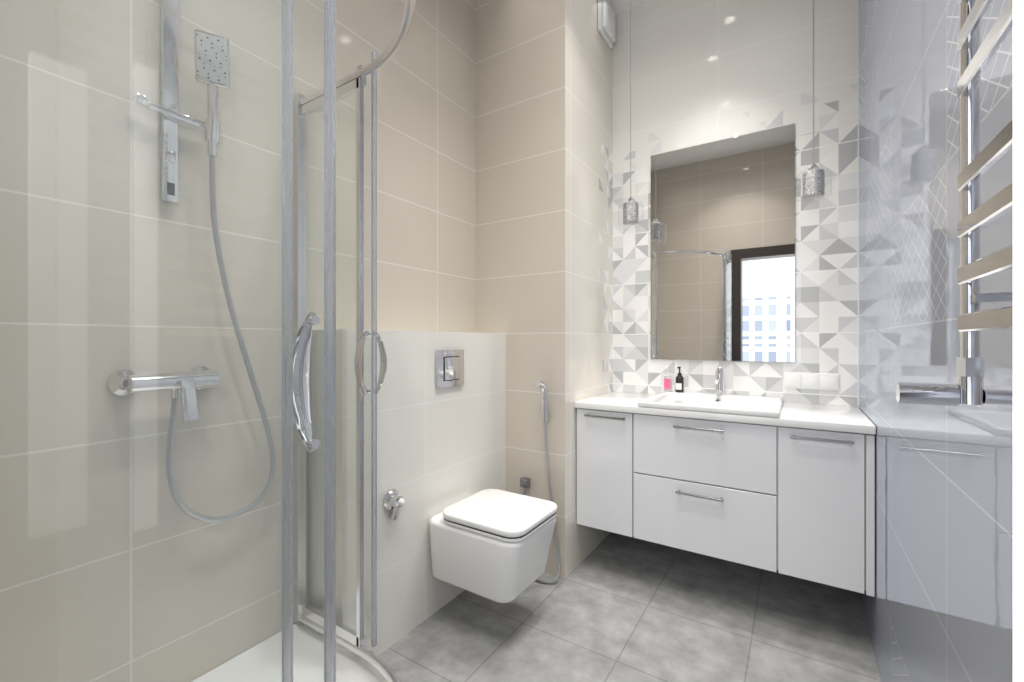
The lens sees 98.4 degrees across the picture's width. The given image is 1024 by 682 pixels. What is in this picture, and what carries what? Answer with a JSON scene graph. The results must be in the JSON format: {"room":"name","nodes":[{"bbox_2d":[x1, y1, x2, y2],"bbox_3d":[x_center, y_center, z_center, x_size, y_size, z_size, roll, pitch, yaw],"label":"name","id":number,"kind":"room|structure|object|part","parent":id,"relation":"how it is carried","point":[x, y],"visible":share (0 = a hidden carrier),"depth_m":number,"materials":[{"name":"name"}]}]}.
{"room":"bathroom","nodes":[
{"label":"bathroom","id":0,"kind":"room"},
{"bbox_2d":[0,0,1012,681],"bbox_3d":[0.124,-0.415,1.354,1.740,3.150,2.810,0,0,33],"label":"wall","id":1,"kind":"structure","parent":0,"point":[503,126],"depth_m":1.45,"materials":[{"name":"beige tile"}]},
{"bbox_2d":[107,0,274,522],"bbox_3d":[-0.881,-0.360,1.276,0.134,1.800,0.406,0,0,33],"label":"shower","id":2,"kind":"object","parent":1,"relation":"attached to","point":[211,51],"visible":1,"depth_m":1.24,"materials":[{"name":"silver metal"}]},
{"bbox_2d":[383,489,403,520],"bbox_3d":[-0.438,0.621,1.669,0.052,0.113,0.080,0,0,33],"label":"mixer tap","id":3,"kind":"object","parent":1,"relation":"attached to","point":[392,501],"visible":1,"depth_m":1.66,"materials":[{"name":"silver metal"}]},
{"bbox_2d":[436,350,463,388],"bbox_3d":[-0.271,0.121,1.960,0.016,0.163,0.180,0,0,33],"label":"flush plate","id":4,"kind":"object","parent":1,"relation":"attached to","point":[449,363],"visible":1,"depth_m":1.95,"materials":[{"name":"silver metal"}]},
{"bbox_2d":[429,489,556,602],"bbox_3d":[-0.075,0.838,1.855,0.458,0.295,0.362,0,0,33],"label":"toilet","id":5,"kind":"object","parent":1,"relation":"attached to","point":[492,544],"visible":1,"depth_m":1.73,"materials":[{"name":"white ceramic"}]},
{"bbox_2d":[520,380,560,582],"bbox_3d":[0.129,0.672,2.176,0.237,0.968,0.101,0,0,33],"label":"bidet sprayer","id":6,"kind":"object","parent":1,"relation":"attached to","point":[524,481],"visible":0.7,"depth_m":2.16,"materials":[{"name":"silver metal"}]},
{"bbox_2d":[598,0,615,48],"bbox_3d":[0.556,-1.860,2.569,0.044,0.200,0.200,0,0,33],"label":"fan","id":7,"kind":"object","parent":1,"relation":"attached to","point":[606,15],"visible":1,"depth_m":2.52,"materials":[{"name":"white plastic"}]},
{"bbox_2d":[651,123,794,361],"bbox_3d":[1.108,-0.487,2.386,0.708,1.185,0.006,0,0,33],"label":"mirror","id":8,"kind":"object","parent":1,"relation":"attached to","point":[723,211],"visible":1,"depth_m":2.36,"materials":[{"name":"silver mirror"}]},
{"bbox_2d":[574,391,875,596],"bbox_3d":[0.963,0.607,2.145,1.186,0.651,0.568,0,0,33],"label":"vanity","id":9,"kind":"object","parent":1,"relation":"attached to","point":[769,483],"visible":0.98,"depth_m":1.87,"materials":[{"name":"white paint"}]},
{"bbox_2d":[664,366,671,390],"bbox_3d":[0.863,0.210,2.451,0.040,0.140,0.040,0,0,33],"label":"soap bottle","id":10,"kind":"object","parent":9,"relation":"on","point":[667,379],"visible":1,"depth_m":2.45,"materials":[{"name":"pink plastic"}]},
{"bbox_2d":[676,366,683,391],"bbox_3d":[0.918,0.210,2.421,0.042,0.140,0.049,0,0,33],"label":"soap bottle","id":11,"kind":"object","parent":9,"relation":"on","point":[679,379],"visible":1,"depth_m":2.41,"materials":[{"name":"black plastic"}]},
{"bbox_2d":[714,367,724,394],"bbox_3d":[1.074,0.208,2.296,0.052,0.142,0.166,0,0,33],"label":"faucet","id":12,"kind":"object","parent":9,"relation":"on","point":[719,373],"visible":1,"depth_m":2.31,"materials":[{"name":"silver metal"}]},
{"bbox_2d":[784,372,838,389],"bbox_3d":[1.458,0.194,2.157,0.218,0.080,0.011,0,0,33],"label":"socket","id":13,"kind":"object","parent":1,"relation":"attached to","point":[800,380],"visible":1,"depth_m":2.15,"materials":[{"name":"white plastic"}]},
{"bbox_2d":[896,0,1012,405],"bbox_3d":[0.441,-0.396,0.358,0.124,0.988,0.556,0,0,33],"label":"towel radiator","id":14,"kind":"object","parent":1,"relation":"attached to","point":[969,389],"visible":0.8,"depth_m":0.55,"materials":[{"name":"silver metal"}]},
{"bbox_2d":[378,532,880,681],"bbox_3d":[-0.269,1.160,0.745,1.840,0.001,4.360,0,0,33],"label":"floor","id":15,"kind":"structure","parent":0,"point":[633,609],"depth_m":1.78,"materials":[{"name":"tile"}]},
{"bbox_2d":[191,622,386,681],"bbox_3d":[-0.640,1.080,0.944,0.899,0.159,0.969,0,0,33],"label":"tray","id":16,"kind":"object","parent":15,"relation":"on","point":[262,662],"depth_m":1.41,"materials":[{"name":"white ceramic"}]},
{"bbox_2d":[191,0,415,681],"bbox_3d":[-0.606,0.125,0.959,0.940,2.070,1.032,0,0,33],"label":"shower enclosure","id":17,"kind":"object","parent":15,"relation":"on","point":[318,647],"visible":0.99,"depth_m":1.36,"materials":[{"name":"clear glass"}]},
{"bbox_3d":[-0.613,0.041,0.963,0.923,1.901,1.032,0,0,33],"label":"frame","id":18,"kind":"part","parent":17,"relation":"part of","materials":[{"name":"silver metal"}]},
{"bbox_2d":[608,0,650,14],"bbox_3d":[0.127,-1.990,1.358,1.840,0.001,2.900,0,0,33],"label":"ceiling","id":19,"kind":"structure","parent":0,"point":[618,6],"depth_m":2.61,"materials":[{"name":"white paint"}]},
{"bbox_2d":[618,0,642,227],"bbox_3d":[0.640,-1.304,2.384,0.132,1.368,0.132,0,0,33],"label":"pendant lamp","id":20,"kind":"object","parent":19,"relation":"hanging from","point":[630,208],"visible":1,"depth_m":2.37,"materials":[{"name":"silver metal"}]},
{"bbox_2d":[796,0,831,201],"bbox_3d":[1.325,-1.304,1.942,0.132,1.368,0.132,0,0,33],"label":"pendant lamp","id":21,"kind":"object","parent":19,"relation":"hanging from","point":[814,178],"visible":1,"depth_m":1.92,"materials":[{"name":"silver metal"}]}
]}

